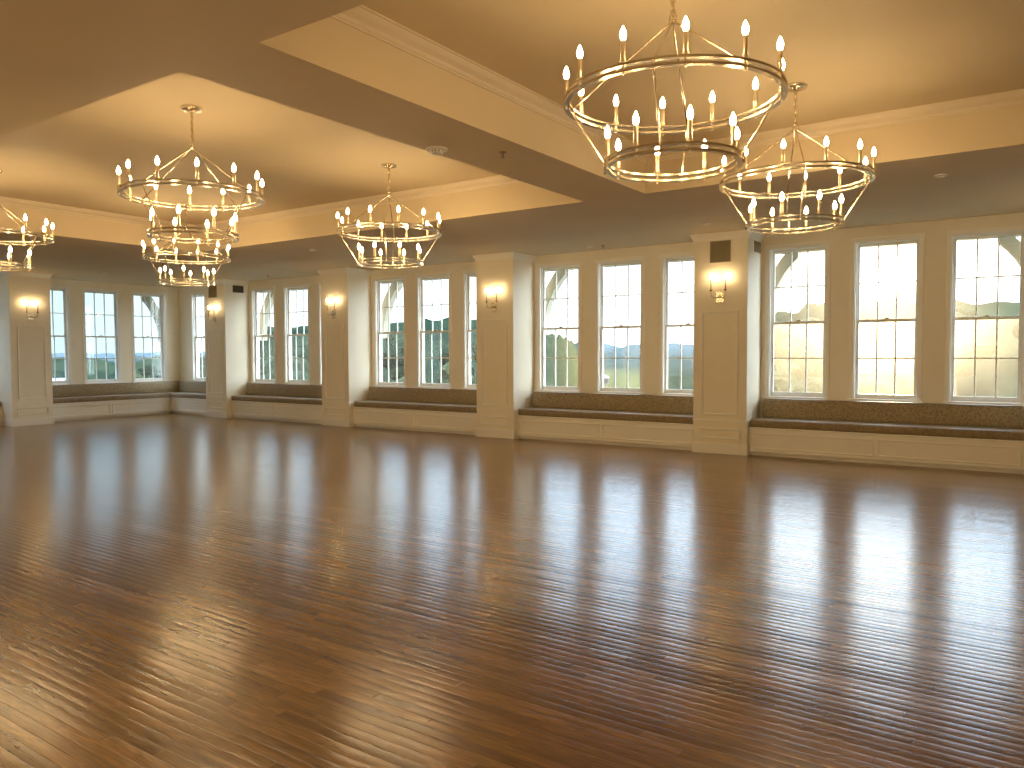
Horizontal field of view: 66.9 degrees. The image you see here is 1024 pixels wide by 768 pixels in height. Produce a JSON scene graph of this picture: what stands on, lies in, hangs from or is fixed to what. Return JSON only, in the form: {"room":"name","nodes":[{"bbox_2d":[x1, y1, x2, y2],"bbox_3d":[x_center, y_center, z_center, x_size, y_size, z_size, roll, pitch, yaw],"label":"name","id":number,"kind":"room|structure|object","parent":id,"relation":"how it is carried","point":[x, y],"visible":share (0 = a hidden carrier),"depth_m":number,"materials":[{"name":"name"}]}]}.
{"room":"event hall","nodes":[
{"label":"event hall","id":0,"kind":"room"},
{"bbox_2d":[50,278,179,383],"bbox_3d":[-12.941,-0.728,15.637,0.190,3.419,13.412,1,3,35],"label":"wall","id":1,"kind":"structure","parent":0,"point":[172,293],"depth_m":19.85,"materials":[{"name":"beige paint"}]},
{"bbox_2d":[50,285,73,384],"bbox_3d":[-11.012,-1.156,18.398,0.265,2.367,0.995,1,3,35],"label":"window","id":2,"kind":"structure","parent":1,"relation":"in","point":[66,313],"depth_m":18.69,"materials":[{"name":"white paint"}]},
{"bbox_2d":[81,287,123,383],"bbox_3d":[-10.310,-1.199,19.410,0.265,2.367,0.995,1,3,35],"label":"window","id":3,"kind":"structure","parent":1,"relation":"in","point":[116,293],"depth_m":19.52,"materials":[{"name":"white paint"}]},
{"bbox_2d":[100,293,159,341],"bbox_3d":[-10.553,-1.803,19.553,0.380,1.440,3.960,1,3,35],"label":"arch","id":4,"kind":"object","parent":1,"relation":"attached to","point":[146,299],"visible":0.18,"depth_m":20.91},
{"bbox_2d":[130,291,168,381],"bbox_3d":[-9.609,-1.241,20.422,0.265,2.367,0.995,1,3,35],"label":"window","id":5,"kind":"structure","parent":1,"relation":"in","point":[162,296],"depth_m":20.54,"materials":[{"name":"white paint"}]},
{"bbox_2d":[0,413,1023,767],"bbox_3d":[-2.556,1.285,8.527,25.254,0.120,13.612,1,3,35],"label":"floor","id":6,"kind":"structure","parent":0,"point":[177,590],"depth_m":4.80,"materials":[{"name":"brown wood"}]},
{"bbox_2d":[0,271,54,426],"bbox_3d":[-11.006,-0.784,17.377,1.050,3.379,0.933,1,3,35],"label":"pillar","id":7,"kind":"structure","parent":6,"relation":"on","point":[26,389],"depth_m":17.03,"materials":[{"name":"beige paint"}]},
{"bbox_2d":[26,301,38,320],"bbox_3d":[-10.570,-1.611,17.040,0.115,0.426,0.276,1,3,35],"label":"wall sconce","id":8,"kind":"object","parent":7,"relation":"attached to","point":[30,316],"visible":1,"depth_m":17.07,"materials":[{"name":"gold metal"}]},
{"bbox_2d":[53,397,170,421],"bbox_3d":[-10.080,0.618,19.232,0.476,0.425,3.169,1,3,35],"label":"window bench","id":9,"kind":"object","parent":6,"relation":"on","point":[152,406],"visible":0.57,"depth_m":19.10,"materials":[{"name":"white wood"}]},
{"bbox_2d":[53,393,169,403],"bbox_3d":[-10.075,0.345,19.219,0.449,0.120,3.149,1,3,35],"label":"seat cushion","id":10,"kind":"object","parent":9,"relation":"on","point":[147,395],"visible":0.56,"depth_m":19.09,"materials":[{"name":"brown fabric"}]},
{"bbox_2d":[52,381,178,397],"bbox_3d":[-10.002,0.124,19.538,0.168,0.297,3.655,1,3,35],"label":"cushion","id":11,"kind":"object","parent":10,"relation":"on","point":[72,390],"visible":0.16,"depth_m":19.42,"materials":[{"name":"fabric"}]},
{"bbox_2d":[170,397,205,415],"bbox_3d":[-8.308,0.570,20.289,2.186,0.425,0.584,1,3,35],"label":"window bench","id":12,"kind":"object","parent":6,"relation":"on","point":[190,406],"visible":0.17,"depth_m":19.99,"materials":[{"name":"white wood"}]},
{"bbox_2d":[167,392,205,398],"bbox_3d":[-8.313,0.297,20.273,2.162,0.120,0.557,1,3,35],"label":"seat cushion","id":13,"kind":"object","parent":12,"relation":"on","point":[172,394],"visible":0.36,"depth_m":20.04,"materials":[{"name":"brown fabric"}]},
{"bbox_2d":[179,381,205,392],"bbox_3d":[-8.137,0.085,20.361,1.946,0.297,0.168,1,3,35],"label":"cushion","id":14,"kind":"object","parent":13,"relation":"on","point":[184,386],"visible":0.57,"depth_m":20.49,"materials":[{"name":"fabric"}]},
{"bbox_2d":[202,279,249,417],"bbox_3d":[-7.109,-0.875,19.317,0.933,3.379,0.757,1,3,35],"label":"pillar","id":15,"kind":"structure","parent":6,"relation":"on","point":[227,340],"depth_m":19.04,"materials":[{"name":"beige paint"}]},
{"bbox_2d":[208,306,215,322],"bbox_3d":[-7.333,-1.699,18.965,0.276,0.426,0.115,1,3,35],"label":"wall sconce","id":16,"kind":"object","parent":15,"relation":"attached to","point":[214,316],"visible":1,"depth_m":18.98,"materials":[{"name":"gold metal"}]},
{"bbox_2d":[208,284,216,297],"bbox_3d":[-7.355,-2.284,19.019,0.320,0.325,0.012,1,3,35],"label":"vent grille","id":17,"kind":"object","parent":15,"relation":"attached to","point":[212,290],"visible":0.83,"depth_m":19.02,"materials":[{"name":"brown metal"}]},
{"bbox_2d":[233,285,243,292],"bbox_3d":[-6.739,-2.333,19.056,0.012,0.170,0.300,1,3,35],"label":"vent grille","id":18,"kind":"object","parent":15,"relation":"attached to","point":[237,289],"visible":1,"depth_m":19.06,"materials":[{"name":"black metal"}]},
{"bbox_2d":[231,400,321,423],"bbox_3d":[-5.321,0.640,18.223,3.406,0.425,0.584,1,3,35],"label":"window bench","id":19,"kind":"object","parent":6,"relation":"on","point":[303,413],"visible":0.57,"depth_m":17.96,"materials":[{"name":"white wood"}]},
{"bbox_2d":[231,395,321,404],"bbox_3d":[-5.326,0.368,18.207,3.382,0.120,0.557,1,3,35],"label":"seat cushion","id":20,"kind":"object","parent":19,"relation":"on","point":[254,398],"visible":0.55,"depth_m":18.02,"materials":[{"name":"brown fabric"}]},
{"bbox_2d":[246,383,321,397],"bbox_3d":[-5.208,0.154,18.335,3.306,0.297,0.168,1,3,35],"label":"cushion","id":21,"kind":"object","parent":20,"relation":"on","point":[261,389],"visible":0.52,"depth_m":18.37,"materials":[{"name":"fabric"}]},
{"bbox_2d":[317,267,371,426],"bbox_3d":[-3.620,-0.793,16.904,0.933,3.379,0.757,1,3,35],"label":"pillar","id":22,"kind":"structure","parent":6,"relation":"on","point":[346,339],"depth_m":16.63,"materials":[{"name":"beige paint"}]},
{"bbox_2d":[327,298,335,317],"bbox_3d":[-3.845,-1.617,16.552,0.276,0.426,0.115,1,3,35],"label":"wall sconce","id":23,"kind":"object","parent":22,"relation":"attached to","point":[333,314],"visible":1,"depth_m":16.56,"materials":[{"name":"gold metal"}]},
{"bbox_2d":[353,407,476,434],"bbox_3d":[-1.833,0.722,15.810,3.406,0.425,0.584,1,3,35],"label":"window bench","id":24,"kind":"object","parent":6,"relation":"on","point":[401,419],"visible":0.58,"depth_m":15.53,"materials":[{"name":"white wood"}]},
{"bbox_2d":[354,400,476,412],"bbox_3d":[-1.838,0.450,15.794,3.382,0.120,0.557,1,3,35],"label":"seat cushion","id":25,"kind":"object","parent":24,"relation":"on","point":[367,403],"visible":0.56,"depth_m":15.55,"materials":[{"name":"brown fabric"}]},
{"bbox_2d":[369,387,476,404],"bbox_3d":[-1.720,0.236,15.922,3.306,0.297,0.168,1,3,35],"label":"cushion","id":26,"kind":"object","parent":25,"relation":"on","point":[398,394],"visible":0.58,"depth_m":15.88,"materials":[{"name":"fabric"}]},
{"bbox_2d":[472,252,535,438],"bbox_3d":[-0.132,-0.710,14.491,0.933,3.379,0.757,1,3,35],"label":"pillar","id":27,"kind":"structure","parent":6,"relation":"on","point":[504,337],"depth_m":14.21,"materials":[{"name":"beige paint"}]},
{"bbox_2d":[485,288,497,311],"bbox_3d":[-0.356,-1.535,14.139,0.276,0.426,0.115,1,3,35],"label":"wall sconce","id":28,"kind":"object","parent":27,"relation":"attached to","point":[493,304],"visible":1,"depth_m":14.16,"materials":[{"name":"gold metal"}]},
{"bbox_2d":[517,415,692,449],"bbox_3d":[1.655,0.804,13.397,3.406,0.425,0.584,1,3,35],"label":"window bench","id":29,"kind":"object","parent":6,"relation":"on","point":[679,436],"visible":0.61,"depth_m":13.09,"materials":[{"name":"white wood"}]},
{"bbox_2d":[518,407,692,423],"bbox_3d":[1.651,0.532,13.381,3.382,0.120,0.557,1,3,35],"label":"seat cushion","id":30,"kind":"object","parent":29,"relation":"on","point":[548,412],"visible":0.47,"depth_m":13.10,"materials":[{"name":"brown fabric"}]},
{"bbox_2d":[532,391,692,413],"bbox_3d":[1.768,0.318,13.508,3.306,0.297,0.168,1,3,35],"label":"cushion","id":31,"kind":"object","parent":30,"relation":"on","point":[672,404],"visible":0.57,"depth_m":13.40,"materials":[{"name":"fabric"}]},
{"bbox_2d":[690,230,764,455],"bbox_3d":[3.356,-0.628,12.077,0.933,3.379,0.757,1,3,35],"label":"pillar","id":32,"kind":"structure","parent":6,"relation":"on","point":[727,334],"depth_m":11.80,"materials":[{"name":"beige paint"}]},
{"bbox_2d":[709,273,726,301],"bbox_3d":[3.132,-1.453,11.725,0.276,0.426,0.115,1,3,35],"label":"wall sconce","id":33,"kind":"object","parent":32,"relation":"attached to","point":[720,295],"visible":1,"depth_m":11.75,"materials":[{"name":"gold metal"}]},
{"bbox_2d":[710,240,730,262],"bbox_3d":[3.159,-2.009,11.746,0.320,0.325,0.012,1,3,35],"label":"vent grille","id":34,"kind":"object","parent":32,"relation":"attached to","point":[720,251],"visible":1,"depth_m":11.74,"materials":[{"name":"brown metal"}]},
{"bbox_2d":[754,240,760,253],"bbox_3d":[3.766,-2.098,11.874,0.012,0.170,0.300,1,3,35],"label":"vent grille","id":35,"kind":"object","parent":32,"relation":"attached to","point":[757,245],"visible":1,"depth_m":11.87,"materials":[{"name":"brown metal"}]},
{"bbox_2d":[749,427,1023,473],"bbox_3d":[5.181,0.887,10.958,3.496,0.425,0.584,1,3,35],"label":"window bench","id":36,"kind":"object","parent":6,"relation":"on","point":[989,455],"visible":0.91,"depth_m":10.60,"materials":[{"name":"white wood"}]},
{"bbox_2d":[750,417,1023,440],"bbox_3d":[5.176,0.615,10.942,3.472,0.120,0.557,1,3,35],"label":"seat cushion","id":37,"kind":"object","parent":36,"relation":"on","point":[802,424],"visible":0.97,"depth_m":10.61,"materials":[{"name":"brown fabric"}]},
{"bbox_2d":[762,398,1023,428],"bbox_3d":[5.294,0.401,11.070,3.396,0.297,0.168,1,3,35],"label":"cushion","id":38,"kind":"object","parent":37,"relation":"on","point":[946,414],"visible":1,"depth_m":10.89,"materials":[{"name":"fabric"}]},
{"bbox_2d":[0,0,1023,287],"bbox_3d":[-2.542,-2.469,8.420,25.654,0.651,13.912,1,3,35],"label":"ceiling","id":39,"kind":"structure","parent":0,"point":[290,93],"depth_m":7.08,"materials":[{"name":"paint"}]},
{"bbox_2d":[0,170,54,271],"bbox_3d":[-6.346,-2.019,9.499,1.260,1.207,1.260,1,3,27],"label":"chandelier","id":40,"kind":"object","parent":39,"relation":"hanging from","point":[24,229],"visible":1,"depth_m":9.58,"materials":[{"name":"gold metal"}]},
{"bbox_2d":[141,203,230,286],"bbox_3d":[-4.926,-2.112,11.723,1.260,1.207,1.260,1,2,23],"label":"chandelier","id":41,"kind":"object","parent":39,"relation":"hanging from","point":[143,256],"visible":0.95,"depth_m":11.66,"materials":[{"name":"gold metal"}]},
{"bbox_2d":[116,104,264,245],"bbox_3d":[-2.946,-1.939,7.147,1.260,1.207,1.260,1,3,35],"label":"chandelier","id":42,"kind":"object","parent":39,"relation":"hanging from","point":[191,109],"visible":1,"depth_m":7.06,"materials":[{"name":"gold metal"}]},
{"bbox_2d":[0,175,522,231],"bbox_3d":[-3.855,-2.570,9.348,7.827,0.112,5.267,1,3,35],"label":"trim","id":43,"kind":"structure","parent":39,"relation":"attached to","point":[499,180],"depth_m":11.60,"materials":[{"name":"paint"}]},
{"bbox_2d":[336,163,441,268],"bbox_3d":[-1.477,-2.030,9.337,1.260,1.207,1.260,0,2,12],"label":"chandelier","id":44,"kind":"object","parent":39,"relation":"hanging from","point":[340,232],"visible":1,"depth_m":9.26,"materials":[{"name":"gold metal"}]},
{"bbox_2d":[426,146,447,155],"bbox_3d":[-0.667,-2.062,6.876,0.190,0.054,0.190,1,3,35],"label":"smoke detector","id":45,"kind":"object","parent":39,"relation":"attached to","point":[433,150],"visible":1,"depth_m":6.83,"materials":[{"name":"white plastic"}]},
{"bbox_2d":[499,151,506,158],"bbox_3d":[-0.083,-2.068,7.000,0.068,0.056,0.068,1,3,35],"label":"sprinkler head","id":46,"kind":"object","parent":39,"relation":"attached to","point":[500,152],"visible":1,"depth_m":6.99},
{"bbox_2d":[563,0,787,183],"bbox_3d":[0.927,-1.847,4.468,1.260,1.207,1.260,1,3,36],"label":"chandelier","id":47,"kind":"object","parent":39,"relation":"hanging from","point":[776,74],"visible":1,"depth_m":4.30,"materials":[{"name":"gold metal"}]},
{"bbox_2d":[330,5,1023,163],"bbox_3d":[3.422,-2.398,4.314,8.274,0.112,5.267,1,3,35],"label":"trim","id":48,"kind":"structure","parent":39,"relation":"attached to","point":[362,18],"depth_m":6.91,"materials":[{"name":"paint"}]},
{"bbox_2d":[719,82,875,234],"bbox_3d":[2.423,-1.938,6.627,1.260,1.207,1.260,1,3,28],"label":"chandelier","id":49,"kind":"object","parent":39,"relation":"hanging from","point":[795,87],"visible":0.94,"depth_m":6.57,"materials":[{"name":"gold metal"}]},
{"bbox_2d":[934,174,946,177],"bbox_3d":[4.414,-2.143,7.978,0.124,0.016,0.124,1,3,35],"label":"recessed light","id":50,"kind":"object","parent":39,"relation":"in","point":[937,175],"visible":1,"depth_m":7.95,"materials":[{"name":"white plastic"}]},
{"bbox_2d":[179,212,1023,416],"bbox_3d":[1.308,-0.718,14.044,25.434,3.419,0.190,1,3,35],"label":"wall","id":51,"kind":"structure","parent":0,"point":[935,239],"depth_m":13.13,"materials":[{"name":"beige paint"}]},
{"bbox_2d":[190,292,205,381],"bbox_3d":[-8.164,-1.253,20.575,0.995,2.367,0.265,1,3,35],"label":"window","id":52,"kind":"structure","parent":51,"relation":"in","point":[194,308],"depth_m":20.76,"materials":[{"name":"white paint"}]},
{"bbox_2d":[250,286,276,383],"bbox_3d":[-6.068,-1.203,19.125,0.995,2.367,0.265,1,3,35],"label":"window","id":53,"kind":"structure","parent":51,"relation":"in","point":[254,292],"depth_m":19.27,"materials":[{"name":"white paint"}]},
{"bbox_2d":[259,289,306,340],"bbox_3d":[-4.891,-1.788,18.639,3.960,1.440,0.380,1,3,35],"label":"arch","id":54,"kind":"object","parent":51,"relation":"attached to","point":[266,301],"visible":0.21,"depth_m":19.65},
{"bbox_2d":[282,283,310,384],"bbox_3d":[-5.054,-1.179,18.424,0.995,2.367,0.265,1,3,35],"label":"window","id":55,"kind":"structure","parent":51,"relation":"in","point":[286,289],"depth_m":18.57,"materials":[{"name":"white paint"}]},
{"bbox_2d":[317,282,321,384],"bbox_3d":[-4.041,-1.156,17.723,0.995,2.367,0.265,1,3,35],"label":"window","id":56,"kind":"structure","parent":51,"relation":"in","point":[318,283],"depth_m":17.89,"materials":[{"name":"white paint"}]},
{"bbox_2d":[372,275,406,386],"bbox_3d":[-2.579,-1.121,16.712,0.995,2.367,0.265,1,3,35],"label":"window","id":57,"kind":"structure","parent":51,"relation":"in","point":[377,282],"depth_m":16.84,"materials":[{"name":"white paint"}]},
{"bbox_2d":[382,276,475,337],"bbox_3d":[-1.403,-1.705,16.226,3.960,1.440,0.380,1,3,35],"label":"arch","id":58,"kind":"object","parent":51,"relation":"attached to","point":[392,288],"visible":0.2,"depth_m":17.20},
{"bbox_2d":[414,272,452,388],"bbox_3d":[-1.566,-1.097,16.011,0.995,2.367,0.265,1,3,35],"label":"window","id":59,"kind":"structure","parent":51,"relation":"in","point":[419,278],"depth_m":16.14,"materials":[{"name":"white paint"}]},
{"bbox_2d":[461,270,476,389],"bbox_3d":[-0.553,-1.073,15.310,0.995,2.367,0.265,1,3,35],"label":"window","id":60,"kind":"structure","parent":51,"relation":"in","point":[466,274],"depth_m":15.50,"materials":[{"name":"white paint"}]},
{"bbox_2d":[535,261,581,392],"bbox_3d":[0.909,-1.039,14.298,0.995,2.367,0.265,1,3,35],"label":"window","id":61,"kind":"structure","parent":51,"relation":"in","point":[540,268],"depth_m":14.38,"materials":[{"name":"white paint"}]},
{"bbox_2d":[593,256,644,393],"bbox_3d":[1.922,-1.015,13.597,0.995,2.367,0.265,1,3,35],"label":"window","id":62,"kind":"structure","parent":51,"relation":"in","point":[599,264],"depth_m":13.68,"materials":[{"name":"white paint"}]},
{"bbox_2d":[545,260,693,334],"bbox_3d":[2.085,-1.623,13.812,3.960,1.440,0.380,1,3,35],"label":"arch","id":63,"kind":"object","parent":51,"relation":"attached to","point":[561,274],"visible":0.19,"depth_m":14.74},
{"bbox_2d":[657,252,693,395],"bbox_3d":[2.935,-0.991,12.896,0.995,2.367,0.265,1,3,35],"label":"window","id":64,"kind":"structure","parent":51,"relation":"in","point":[664,259],"depth_m":13.06,"materials":[{"name":"white paint"}]},
{"bbox_2d":[763,241,831,399],"bbox_3d":[4.397,-0.957,11.885,0.995,2.367,0.265,1,3,35],"label":"window","id":65,"kind":"structure","parent":51,"relation":"in","point":[771,251],"depth_m":11.91,"materials":[{"name":"white paint"}]},
{"bbox_2d":[847,233,924,402],"bbox_3d":[5.410,-0.933,11.184,0.995,2.367,0.265,1,3,35],"label":"window","id":66,"kind":"structure","parent":51,"relation":"in","point":[856,244],"depth_m":11.15,"materials":[{"name":"white paint"}]},
{"bbox_2d":[775,235,1020,297],"bbox_3d":[5.573,-1.541,11.399,3.960,1.440,0.380,1,3,35],"label":"frame","id":67,"kind":"object","parent":51,"relation":"attached to","point":[1011,244],"visible":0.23,"depth_m":11.98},
{"bbox_2d":[942,225,1023,405],"bbox_3d":[6.424,-0.909,10.483,0.995,2.367,0.265,1,3,35],"label":"window","id":68,"kind":"structure","parent":51,"relation":"in","point":[952,236],"depth_m":10.55,"materials":[{"name":"white paint"}]},
{"label":"outside","id":69,"kind":"structure","parent":0,"visible":0},
{"bbox_2d":[52,299,1018,397],"bbox_3d":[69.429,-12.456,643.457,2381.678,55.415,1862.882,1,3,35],"label":"hills","id":70,"kind":"structure","parent":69,"point":[1007,369],"depth_m":102.33,"materials":[{"name":"green plant"}]},
{"bbox_2d":[52,378,64,380],"bbox_3d":[-91.088,0.856,155.391,5.800,4.100,4.800,-2,3,-30],"label":"house","id":71,"kind":"structure","parent":70,"relation":"on","point":[53,379],"depth_m":155.00,"materials":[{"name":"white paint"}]},
{"bbox_2d":[135,372,143,377],"bbox_3d":[-51.288,3.285,105.391,4.877,9.898,6.872,-2,3,-31],"label":"tree","id":72,"kind":"object","parent":70,"relation":"on","point":[137,375],"visible":0.02,"depth_m":105.98,"materials":[{"name":"green plant"}]},
{"bbox_2d":[138,364,160,377],"bbox_3d":[-72.963,-0.621,155.902,4.443,6.812,3.425,0,2,-3],"label":"tree","id":73,"kind":"object","parent":70,"relation":"on","point":[148,368],"visible":0.58,"depth_m":154.70,"materials":[{"name":"green plant"}]},
{"bbox_2d":[200,363,205,377],"bbox_3d":[-45.926,1.049,112.020,5.976,9.163,4.607,0,2,-3],"label":"tree","id":74,"kind":"object","parent":70,"relation":"on","point":[204,368],"visible":0.09,"depth_m":110.94,"materials":[{"name":"green plant"}]},
{"bbox_2d":[260,356,308,379],"bbox_3d":[-15.755,4.303,51.049,6.274,12.478,8.137,-2,3,-30],"label":"tree","id":75,"kind":"object","parent":70,"relation":"on","point":[299,360],"visible":0.06,"depth_m":50.30,"materials":[{"name":"green plant"}]},
{"bbox_2d":[292,341,308,362],"bbox_3d":[-21.090,0.498,76.652,4.775,9.497,6.193,1,2,18],"label":"tree","id":76,"kind":"object","parent":70,"relation":"on","point":[299,345],"visible":0.07,"depth_m":74.81,"materials":[{"name":"green plant"}]},
{"bbox_2d":[382,330,403,380],"bbox_3d":[-12.194,-1.311,83.082,4.481,8.911,5.812,-2,3,-43],"label":"tree","id":77,"kind":"object","parent":70,"relation":"on","point":[392,337],"visible":0.47,"depth_m":81.82,"materials":[{"name":"green plant"}]},
{"bbox_2d":[394,376,426,382],"bbox_3d":[-6.847,3.712,58.792,4.473,9.078,6.302,1,3,29],"label":"tree","id":78,"kind":"object","parent":70,"relation":"on","point":[401,379],"visible":0.02,"depth_m":56.97,"materials":[{"name":"green plant"}]},
{"bbox_2d":[438,362,474,383],"bbox_3d":[-5.284,1.529,71.009,3.624,7.355,5.107,0,2,1],"label":"tree","id":79,"kind":"object","parent":70,"relation":"on","point":[445,368],"visible":0.13,"depth_m":68.83,"materials":[{"name":"green plant"}]},
{"bbox_2d":[439,340,474,377],"bbox_3d":[-5.855,-1.181,82.587,3.786,7.530,4.910,1,3,29],"label":"tree","id":80,"kind":"object","parent":70,"relation":"on","point":[445,352],"visible":0.12,"depth_m":80.94,"materials":[{"name":"green plant"}]},
{"bbox_2d":[604,375,608,384],"bbox_3d":[35.507,-1.517,298.068,4.000,4.100,3.800,0,2,7],"label":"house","id":81,"kind":"structure","parent":70,"relation":"on","point":[606,377],"depth_m":296.51,"materials":[{"name":"white paint"}]},
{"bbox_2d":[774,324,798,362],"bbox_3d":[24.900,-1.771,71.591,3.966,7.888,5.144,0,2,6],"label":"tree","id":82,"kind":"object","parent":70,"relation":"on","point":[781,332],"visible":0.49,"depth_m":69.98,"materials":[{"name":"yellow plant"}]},
{"bbox_2d":[774,359,822,392],"bbox_3d":[18.653,2.897,50.797,4.537,9.206,6.392,-2,3,-37],"label":"tree","id":83,"kind":"object","parent":70,"relation":"on","point":[781,366],"visible":0.22,"depth_m":50.14,"materials":[{"name":"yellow plant"}]},
{"bbox_2d":[792,317,822,373],"bbox_3d":[25.575,-2.250,66.038,3.408,6.915,4.801,1,3,30],"label":"tree","id":84,"kind":"object","parent":70,"relation":"on","point":[814,331],"visible":0.81,"depth_m":64.75,"materials":[{"name":"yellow plant"}]},
{"bbox_2d":[859,311,879,344],"bbox_3d":[29.985,-3.868,66.963,3.374,5.174,2.602,0,2,8],"label":"tree","id":85,"kind":"object","parent":70,"relation":"on","point":[865,329],"visible":0.38,"depth_m":66.24,"materials":[{"name":"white plant"}]},
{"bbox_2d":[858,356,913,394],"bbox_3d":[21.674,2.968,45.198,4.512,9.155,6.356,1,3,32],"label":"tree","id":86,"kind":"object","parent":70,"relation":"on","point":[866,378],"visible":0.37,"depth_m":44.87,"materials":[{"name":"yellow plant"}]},
{"bbox_2d":[882,338,954,374],"bbox_3d":[26.263,0.923,50.873,5.192,7.961,4.003,0,2,3],"label":"tree","id":87,"kind":"object","parent":70,"relation":"on","point":[904,346],"visible":0.21,"depth_m":50.28,"materials":[{"name":"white plant"}]},
{"bbox_2d":[956,306,978,316],"bbox_3d":[38.419,-4.595,66.434,2.727,4.182,2.102,1,2,22],"label":"tree","id":88,"kind":"object","parent":70,"relation":"on","point":[961,310],"visible":0.13,"depth_m":65.89,"materials":[{"name":"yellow plant"}]},
{"bbox_2d":[954,312,997,395],"bbox_3d":[32.486,-1.333,56.174,3.904,7.764,5.063,0,2,-1],"label":"tree","id":89,"kind":"object","parent":70,"relation":"on","point":[964,329],"visible":0.45,"depth_m":54.61,"materials":[{"name":"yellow plant"}]},
{"bbox_2d":[1012,322,1018,338],"bbox_3d":[39.267,-2.821,57.451,3.171,6.306,4.113,0,2,10],"label":"tree","id":90,"kind":"object","parent":70,"relation":"on","point":[1015,330],"visible":0.51,"depth_m":58.24,"materials":[{"name":"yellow plant"}]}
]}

